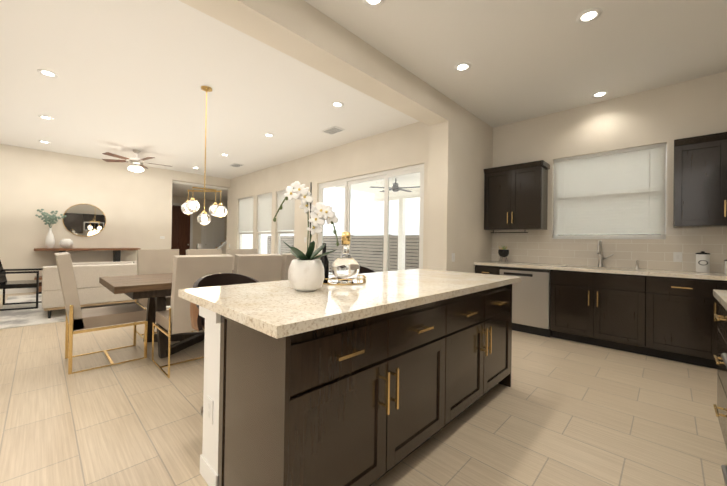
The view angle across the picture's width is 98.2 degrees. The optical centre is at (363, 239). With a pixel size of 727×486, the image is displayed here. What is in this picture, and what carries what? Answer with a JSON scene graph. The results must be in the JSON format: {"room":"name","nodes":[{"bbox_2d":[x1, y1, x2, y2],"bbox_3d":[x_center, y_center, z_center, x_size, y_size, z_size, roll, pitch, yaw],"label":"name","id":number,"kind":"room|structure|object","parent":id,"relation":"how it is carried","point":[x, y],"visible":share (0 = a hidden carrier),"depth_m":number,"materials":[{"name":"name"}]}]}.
{"room":"kitchen","nodes":[
{"label":"kitchen","id":0,"kind":"room"},
{"bbox_2d":[0,144,230,289],"bbox_3d":[-6.961,-0.412,7.109,0.150,3.100,7.800,0,-1,44],"label":"wall","id":1,"kind":"structure","parent":0,"point":[135,208],"depth_m":7.33,"materials":[{"name":"paint"}]},
{"bbox_2d":[0,288,35,294],"bbox_3d":[-7.483,1.076,6.468,0.012,0.100,6.200,0,-1,44],"label":"baseboard","id":2,"kind":"structure","parent":1,"relation":"attached to","point":[19,290],"depth_m":6.65,"materials":[{"name":"white"}]},
{"bbox_2d":[62,204,105,236],"bbox_3d":[-6.547,-0.463,7.406,0.022,0.770,0.770,0,-1,44],"label":"round mirror","id":3,"kind":"object","parent":1,"relation":"attached to","point":[84,220],"visible":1,"depth_m":7.40,"materials":[{"name":"clear glass"}]},
{"bbox_2d":[172,196,226,248],"bbox_3d":[-6.656,-0.370,11.968,0.150,3.100,2.790,0,-1,44],"label":"wall","id":4,"kind":"structure","parent":0,"point":[196,226],"depth_m":12.15,"materials":[{"name":"paint"}]},
{"bbox_2d":[171,203,192,254],"bbox_3d":[-6.869,-0.091,11.548,0.127,2.530,1.140,0,-1,44],"label":"entry door","id":5,"kind":"structure","parent":4,"relation":"in","point":[182,234],"depth_m":11.67,"materials":[{"name":"brown wood"}]},
{"bbox_2d":[201,216,224,248],"bbox_3d":[-5.957,0.125,12.498,0.112,2.140,0.880,0,-1,44],"label":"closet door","id":6,"kind":"structure","parent":4,"relation":"in","point":[212,233],"depth_m":12.51,"materials":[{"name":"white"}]},
{"bbox_2d":[226,121,428,268],"bbox_3d":[-1.527,-0.329,7.367,7.700,3.100,0.150,0,-1,44],"label":"wall","id":7,"kind":"structure","parent":0,"point":[404,146],"depth_m":6.62,"materials":[{"name":"paint"}]},
{"bbox_2d":[239,233,252,248],"bbox_3d":[-3.398,-0.238,9.166,1.006,1.986,0.118,0,-1,44],"label":"dining room window","id":8,"kind":"structure","parent":7,"relation":"in","point":[240,237],"depth_m":9.50,"materials":[{"name":"white plastic"}]},
{"bbox_2d":[238,196,253,232],"bbox_3d":[-3.406,-0.713,9.154,0.986,1.032,0.053,0,-1,44],"label":"window blind","id":9,"kind":"object","parent":7,"relation":"attached to","point":[245,220],"visible":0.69,"depth_m":9.16,"materials":[{"name":"white fabric"}]},
{"bbox_2d":[242,231,267,253],"bbox_3d":[-3.788,-0.428,10.547,0.018,3.320,1.248,0,-1,44],"label":"window","id":10,"kind":"structure","parent":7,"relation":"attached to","point":[248,242],"depth_m":10.57,"materials":[{"name":"white"}]},
{"bbox_2d":[258,231,270,253],"bbox_3d":[-2.617,-0.232,8.406,0.826,1.986,0.118,0,-1,44],"label":"dining room window","id":11,"kind":"structure","parent":7,"relation":"in","point":[259,241],"depth_m":8.68,"materials":[{"name":"white plastic"}]},
{"bbox_2d":[257,193,271,232],"bbox_3d":[-2.625,-0.708,8.393,0.806,1.032,0.053,0,-1,44],"label":"window blind","id":12,"kind":"object","parent":7,"relation":"attached to","point":[264,217],"visible":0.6,"depth_m":8.40,"materials":[{"name":"white fabric"}]},
{"bbox_2d":[277,230,293,253],"bbox_3d":[-1.879,-0.227,7.688,0.846,1.986,0.118,0,-1,44],"label":"dining room window","id":13,"kind":"structure","parent":7,"relation":"in","point":[278,246],"depth_m":7.89,"materials":[{"name":"white plastic"}]},
{"bbox_2d":[276,190,294,231],"bbox_3d":[-1.887,-0.702,7.675,0.826,1.032,0.053,0,-1,44],"label":"window blind","id":14,"kind":"object","parent":7,"relation":"attached to","point":[285,218],"visible":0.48,"depth_m":7.70,"materials":[{"name":"white fabric"}]},
{"bbox_2d":[318,164,423,275],"bbox_3d":[0.006,0.013,5.869,2.706,2.437,0.110,0,-1,44],"label":"sliding door","id":15,"kind":"structure","parent":7,"relation":"in","point":[385,176],"depth_m":5.54,"materials":[{"name":"white plastic"}]},
{"bbox_2d":[0,292,726,485],"bbox_3d":[-3.828,1.228,4.827,14.280,0.120,9.350,0,-1,44],"label":"floor","id":16,"kind":"structure","parent":0,"point":[561,412],"depth_m":2.09,"materials":[{"name":"tile"}]},
{"bbox_2d":[0,294,169,328],"bbox_3d":[-4.811,1.155,6.169,3.200,0.015,3.000,0,-1,44],"label":"rug","id":17,"kind":"object","parent":16,"relation":"on","point":[21,317],"visible":0.17,"depth_m":4.83,"materials":[{"name":"grey fabric"}]},
{"bbox_2d":[0,261,42,310],"bbox_3d":[-5.829,0.711,5.283,0.707,0.826,0.624,1,-1,-31],"label":"accent chair","id":18,"kind":"object","parent":17,"relation":"on","point":[6,284],"visible":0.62,"depth_m":5.19,"materials":[{"name":"black metal"}]},
{"bbox_2d":[42,261,136,317],"bbox_3d":[-4.146,0.715,5.601,0.950,0.873,2.200,0,-1,44],"label":"sofa","id":19,"kind":"object","parent":17,"relation":"on","point":[92,290],"visible":0.38,"depth_m":4.85,"materials":[{"name":"beige fabric"}]},
{"bbox_2d":[34,248,140,293],"bbox_3d":[-6.353,0.672,7.331,0.416,0.955,1.840,0,-1,44],"label":"console table","id":20,"kind":"object","parent":16,"relation":"on","point":[116,254],"visible":0.27,"depth_m":7.13,"materials":[{"name":"brown wood"}]},
{"bbox_2d":[35,209,66,247],"bbox_3d":[-6.806,-0.243,6.862,0.221,0.851,0.488,0,-1,44],"label":"vase","id":21,"kind":"object","parent":20,"relation":"on","point":[49,239],"visible":1,"depth_m":6.83,"materials":[{"name":"white ceramic"}]},
{"bbox_2d":[59,239,72,247],"bbox_3d":[-6.631,0.082,7.029,0.233,0.210,0.233,0,-1,44],"label":"round vase","id":22,"kind":"object","parent":20,"relation":"on","point":[65,243],"visible":1,"depth_m":6.97,"materials":[{"name":"white ceramic"}]},
{"bbox_2d":[55,252,147,374],"bbox_3d":[-2.571,0.648,3.090,0.524,1.050,0.665,0,-1,44],"label":"chair","id":23,"kind":"object","parent":16,"relation":"on","point":[78,318],"visible":1,"depth_m":2.89,"materials":[{"name":"fabric"}]},
{"bbox_2d":[135,249,192,338],"bbox_3d":[-2.606,0.655,4.104,0.665,1.050,0.524,0,-1,44],"label":"chair","id":24,"kind":"object","parent":16,"relation":"on","point":[154,261],"visible":0.31,"depth_m":4.20,"materials":[{"name":"fabric"}]},
{"bbox_2d":[99,270,233,357],"bbox_3d":[-1.846,0.807,3.836,1.000,0.764,2.024,0,-1,44],"label":"dining table","id":25,"kind":"object","parent":16,"relation":"on","point":[155,289],"visible":0.44,"depth_m":3.24,"materials":[{"name":"brown wood"}]},
{"bbox_2d":[152,254,232,377],"bbox_3d":[-1.647,0.661,3.046,0.665,1.050,0.524,0,-1,44],"label":"chair","id":26,"kind":"object","parent":16,"relation":"on","point":[189,271],"visible":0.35,"depth_m":2.76,"materials":[{"name":"fabric"}]},
{"bbox_2d":[186,249,221,254],"bbox_3d":[-2.194,0.664,4.527,0.665,1.050,0.524,0,-1,44],"label":"chair","id":27,"kind":"object","parent":16,"relation":"on","point":[203,251],"visible":0.04,"depth_m":4.68,"materials":[{"name":"fabric"}]},
{"bbox_2d":[197,237,226,254],"bbox_3d":[-5.469,0.348,11.645,1.110,1.695,1.586,0,-1,44],"label":"staircase","id":28,"kind":"structure","parent":16,"relation":"on","point":[223,246],"depth_m":11.32,"materials":[{"name":"beige wood"}]},
{"bbox_2d":[190,273,258,417],"bbox_3d":[-0.954,0.726,2.286,0.504,0.930,0.563,0,-1,44],"label":"bar stool","id":29,"kind":"object","parent":16,"relation":"on","point":[209,280],"visible":0.23,"depth_m":2.36,"materials":[{"name":"black leather"}]},
{"bbox_2d":[227,249,257,269],"bbox_3d":[-1.783,0.674,4.950,0.665,1.050,0.524,0,-1,44],"label":"chair","id":30,"kind":"object","parent":16,"relation":"on","point":[232,252],"visible":0.02,"depth_m":5.07,"materials":[{"name":"fabric"}]},
{"bbox_2d":[233,254,282,281],"bbox_3d":[-1.278,0.669,3.426,0.665,1.050,0.524,0,-1,44],"label":"chair","id":31,"kind":"object","parent":16,"relation":"on","point":[262,267],"depth_m":3.21,"materials":[{"name":"fabric"}]},
{"bbox_2d":[280,253,320,280],"bbox_3d":[-0.908,0.678,3.805,0.665,1.050,0.524,0,-1,44],"label":"chair","id":32,"kind":"object","parent":16,"relation":"on","point":[287,258],"visible":0.02,"depth_m":3.45,"materials":[{"name":"fabric"}]},
{"bbox_2d":[199,281,520,485],"bbox_3d":[0.216,0.770,2.117,0.823,0.874,2.210,0,-1,44],"label":"kitchen island","id":33,"kind":"object","parent":16,"relation":"on","point":[375,377],"depth_m":1.41,"materials":[{"name":"black"}]},
{"bbox_2d":[178,269,520,340],"bbox_3d":[0.159,0.310,2.179,1.020,0.040,2.296,0,-1,44],"label":"island countertop","id":34,"kind":"structure","parent":33,"relation":"on","point":[275,309],"depth_m":1.54,"materials":[{"name":"beige stone"}]},
{"bbox_2d":[273,181,338,291],"bbox_3d":[-0.331,-0.023,1.754,0.386,0.603,0.296,0,-1,44],"label":"orchid","id":35,"kind":"object","parent":34,"relation":"on","point":[306,273],"visible":1,"depth_m":1.73,"materials":[{"name":"plant"}]},
{"bbox_2d":[323,274,365,284],"bbox_3d":[-0.153,0.266,2.145,0.342,0.037,0.342,0,-1,44],"label":"brass tray","id":36,"kind":"object","parent":34,"relation":"on","point":[335,281],"visible":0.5,"depth_m":2.06,"materials":[{"name":"gold mirror"}]},
{"bbox_2d":[320,243,328,280],"bbox_3d":[-0.272,0.151,2.165,0.068,0.255,0.068,0,-1,44],"label":"bottle","id":37,"kind":"object","parent":36,"relation":"on","point":[325,261],"visible":0.56,"depth_m":2.14,"materials":[{"name":"black"}]},
{"bbox_2d":[331,232,359,281],"bbox_3d":[-0.122,0.112,2.160,0.200,0.336,0.200,0,-1,44],"label":"decanter","id":38,"kind":"object","parent":36,"relation":"on","point":[345,264],"visible":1,"depth_m":2.10,"materials":[{"name":"clear glass"}]},
{"bbox_2d":[358,266,375,273],"bbox_3d":[0.023,0.748,3.289,0.504,0.930,0.563,0,-1,44],"label":"bar stool","id":39,"kind":"object","parent":16,"relation":"on","point":[364,270],"visible":0.04,"depth_m":3.51,"materials":[{"name":"black metal"}]},
{"bbox_2d":[475,265,500,274],"bbox_3d":[2.002,0.816,4.799,0.362,0.872,0.627,0,-1,44],"label":"base cabinet","id":40,"kind":"object","parent":16,"relation":"on","point":[482,269],"depth_m":4.56,"materials":[{"name":"black wood"}]},
{"bbox_2d":[474,261,726,280],"bbox_3d":[2.916,0.452,3.901,2.924,0.216,0.652,0,-1,44],"label":"countertop","id":41,"kind":"structure","parent":40,"relation":"on","point":[670,273],"depth_m":3.65,"materials":[{"name":"stone"}]},
{"bbox_2d":[498,245,508,261],"bbox_3d":[2.146,0.207,4.822,0.156,0.266,0.154,0,-1,44],"label":"potted plant","id":42,"kind":"object","parent":41,"relation":"on","point":[503,252],"visible":1,"depth_m":4.77,"materials":[{"name":"black metal"}]},
{"bbox_2d":[597,240,639,268],"bbox_3d":[3.148,0.176,3.908,0.414,0.342,0.246,0,-1,44],"label":"faucet","id":43,"kind":"object","parent":41,"relation":"on","point":[599,251],"visible":1,"depth_m":4.05,"materials":[{"name":"silver metal"}]},
{"bbox_2d":[696,251,709,272],"bbox_3d":[3.678,0.238,3.414,0.108,0.226,0.108,0,-1,44],"label":"canister","id":44,"kind":"object","parent":41,"relation":"on","point":[703,261],"visible":1,"depth_m":3.38,"materials":[{"name":"white ceramic"}]},
{"bbox_2d":[500,267,550,336],"bbox_3d":[2.348,0.819,4.439,0.628,0.870,0.608,0,-1,44],"label":"dishwasher","id":45,"kind":"object","parent":16,"relation":"on","point":[531,302],"visible":0.73,"depth_m":4.16,"materials":[{"name":"silver metal"}]},
{"bbox_2d":[550,281,654,356],"bbox_3d":[2.933,0.929,3.890,0.969,0.659,0.627,0,-1,44],"label":"base cabinet","id":46,"kind":"object","parent":16,"relation":"on","point":[617,317],"depth_m":3.63,"materials":[{"name":"black wood"}]},
{"bbox_2d":[635,275,726,368],"bbox_3d":[3.431,0.827,3.408,0.664,0.872,0.627,0,-1,44],"label":"base cabinet","id":47,"kind":"object","parent":16,"relation":"on","point":[672,318],"depth_m":3.18,"materials":[{"name":"black wood"}]},
{"bbox_2d":[713,289,726,448],"bbox_3d":[2.191,0.773,1.528,0.650,0.915,0.820,0,-1,44],"label":"base cabinet","id":48,"kind":"object","parent":16,"relation":"on","point":[720,407],"visible":0.92,"depth_m":1.79,"materials":[{"name":"black"}]},
{"bbox_2d":[721,353,726,485],"bbox_3d":[1.630,0.708,0.962,0.665,1.018,0.765,0,-1,44],"label":"range","id":49,"kind":"object","parent":16,"relation":"on","point":[724,467],"visible":1,"depth_m":1.37,"materials":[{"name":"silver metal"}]},
{"bbox_2d":[0,0,726,200],"bbox_3d":[-3.783,-1.832,4.851,14.280,0.440,9.350,0,-1,44],"label":"ceiling","id":50,"kind":"structure","parent":0,"point":[135,74],"depth_m":3.50,"materials":[{"name":"white paint"}]},
{"bbox_2d":[38,115,52,119],"bbox_3d":[-5.053,-1.944,5.008,0.180,0.009,0.180,0,-1,44],"label":"recessed light","id":51,"kind":"object","parent":50,"relation":"in","point":[46,117],"visible":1,"depth_m":5.00,"materials":[{"name":"white plastic"}]},
{"bbox_2d":[37,69,58,77],"bbox_3d":[-3.670,-1.934,3.662,0.180,0.009,0.180,0,-1,44],"label":"recessed light","id":52,"kind":"object","parent":50,"relation":"in","point":[48,73],"visible":1,"depth_m":3.66,"materials":[{"name":"white"}]},
{"bbox_2d":[102,150,171,172],"bbox_3d":[-4.889,-1.643,6.835,1.291,0.579,1.270,0,-1,44],"label":"ceiling fan","id":53,"kind":"object","parent":50,"relation":"hanging from","point":[136,162],"visible":1,"depth_m":6.75,"materials":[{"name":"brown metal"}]},
{"bbox_2d":[181,86,226,224],"bbox_3d":[-1.990,-1.048,3.961,0.541,1.727,0.278,1,0,-19],"label":"dining pendant light","id":54,"kind":"object","parent":50,"relation":"hanging from","point":[190,206],"visible":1,"depth_m":3.92,"materials":[{"name":"glass"}]},
{"bbox_2d":[229,163,242,166],"bbox_3d":[-3.227,-1.892,8.003,0.360,0.013,0.220,0,-1,44],"label":"ceiling vent","id":55,"kind":"object","parent":50,"relation":"in","point":[235,165],"visible":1,"depth_m":7.99,"materials":[{"name":"white metal"}]},
{"bbox_2d":[264,133,273,136],"bbox_3d":[-1.710,-1.889,5.690,0.180,0.009,0.180,0,-1,44],"label":"recessed light","id":56,"kind":"object","parent":50,"relation":"in","point":[268,135],"visible":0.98,"depth_m":5.69,"materials":[{"name":"white"}]},
{"bbox_2d":[179,0,448,125],"bbox_3d":[-1.561,-1.774,1.593,0.290,0.300,7.380,0,-1,44],"label":"beam","id":57,"kind":"structure","parent":50,"relation":"attached to","point":[304,32],"depth_m":2.77,"materials":[{"name":"paint"}]},
{"bbox_2d":[321,126,344,134],"bbox_3d":[-0.526,-1.872,5.402,0.360,0.013,0.220,0,-1,44],"label":"ceiling vent","id":58,"kind":"object","parent":50,"relation":"in","point":[333,130],"visible":0.98,"depth_m":5.38,"materials":[{"name":"white metal"}]},
{"bbox_2d":[331,101,343,107],"bbox_3d":[-0.363,-1.879,4.378,0.180,0.009,0.180,0,-1,44],"label":"recessed light","id":59,"kind":"object","parent":50,"relation":"in","point":[337,104],"visible":0.98,"depth_m":4.37,"materials":[{"name":"white plastic"}]},
{"bbox_2d":[363,0,384,7],"bbox_3d":[0.080,-1.888,2.468,0.180,0.009,0.180,0,-1,44],"label":"recessed light","id":60,"kind":"object","parent":50,"relation":"in","point":[373,3],"visible":1,"depth_m":2.51,"materials":[{"name":"white"}]},
{"bbox_2d":[454,62,470,71],"bbox_3d":[1.071,-1.866,3.401,0.180,0.009,0.180,0,-1,44],"label":"recessed light","id":61,"kind":"object","parent":50,"relation":"in","point":[462,66],"visible":1,"depth_m":3.39,"materials":[{"name":"white plastic"}]},
{"bbox_2d":[576,8,601,23],"bbox_3d":[1.874,-1.860,2.620,0.180,0.009,0.180,0,-1,44],"label":"recessed light","id":62,"kind":"object","parent":50,"relation":"in","point":[588,15],"visible":1,"depth_m":2.61,"materials":[{"name":"white"}]},
{"bbox_2d":[591,91,608,97],"bbox_3d":[2.980,-1.833,3.971,0.180,0.009,0.180,0,-1,44],"label":"recessed light","id":63,"kind":"object","parent":50,"relation":"in","point":[599,94],"visible":0.94,"depth_m":3.97,"materials":[{"name":"white"}]},
{"bbox_2d":[427,98,492,272],"bbox_3d":[1.497,-0.304,4.746,0.290,3.100,1.450,0,-1,44],"label":"wall","id":64,"kind":"structure","parent":0,"point":[460,149],"depth_m":4.34,"materials":[{"name":"paint"}]},
{"bbox_2d":[493,71,726,272],"bbox_3d":[3.176,-0.283,4.228,3.420,3.100,0.150,0,-1,44],"label":"wall","id":65,"kind":"structure","parent":0,"point":[668,115],"depth_m":4.02,"materials":[{"name":"paint"}]},
{"bbox_2d":[484,160,549,232],"bbox_3d":[2.283,-0.600,4.740,0.833,0.996,0.365,0,-1,44],"label":"upper cabinet","id":66,"kind":"object","parent":65,"relation":"attached to","point":[515,196],"visible":1,"depth_m":4.59,"materials":[{"name":"black wood"}]},
{"bbox_2d":[491,227,726,272],"bbox_3d":[3.145,0.102,4.134,2.924,0.492,0.009,0,-1,44],"label":"backsplash","id":67,"kind":"structure","parent":65,"relation":"attached to","point":[536,246],"depth_m":3.99,"materials":[{"name":"tile"}]},
{"bbox_2d":[673,252,681,261],"bbox_3d":[3.634,0.199,3.640,0.075,0.115,0.010,0,-1,44],"label":"outlet","id":68,"kind":"object","parent":67,"relation":"attached to","point":[677,256],"visible":1,"depth_m":3.64,"materials":[{"name":"white plastic"}]},
{"bbox_2d":[552,144,666,238],"bbox_3d":[3.203,-0.586,4.189,1.186,1.151,0.118,0,-1,44],"label":"kitchen window","id":69,"kind":"structure","parent":65,"relation":"in","point":[623,237],"depth_m":3.97,"materials":[{"name":"white plastic"}]},
{"bbox_2d":[553,143,664,236],"bbox_3d":[3.188,-0.596,4.173,1.166,1.127,0.053,0,-1,44],"label":"window blind","id":70,"kind":"object","parent":69,"relation":"attached to","point":[603,194],"visible":0.94,"depth_m":4.11,"materials":[{"name":"white fabric"}]},
{"bbox_2d":[673,132,726,227],"bbox_3d":[3.790,-0.614,3.274,0.807,0.945,0.365,0,-1,44],"label":"upper cabinet","id":71,"kind":"object","parent":65,"relation":"attached to","point":[700,184],"visible":1,"depth_m":3.32,"materials":[{"name":"black wood"}]},
{"label":"outside","id":72,"kind":"structure","parent":0,"visible":0},
{"bbox_3d":[-4.971,1.320,16.473,38.000,0.120,8.150,0,-1,44],"label":"ground","id":73,"kind":"structure","parent":72,"visible":0},
{"bbox_2d":[337,172,419,269],"bbox_3d":[0.834,-0.164,7.335,4.250,2.880,3.098,0,-1,44],"label":"roof","id":74,"kind":"structure","parent":73,"relation":"on","point":[410,182],"depth_m":8.94,"materials":[{"name":"white"}]},
{"bbox_2d":[267,234,660,272],"bbox_3d":[-5.287,0.518,16.142,38.000,1.470,0.110,0,-1,44],"label":"fence","id":75,"kind":"object","parent":73,"relation":"on","point":[366,245],"depth_m":10.65,"materials":[{"name":"beige"}]},
{"bbox_2d":[267,151,666,235],"bbox_3d":[-4.030,-2.729,17.409,38.000,8.020,0.225,0,-1,44],"label":"sky","id":76,"kind":"structure","parent":73,"relation":"on","point":[370,204],"depth_m":13.21,"materials":[{"name":"white"}]}
]}

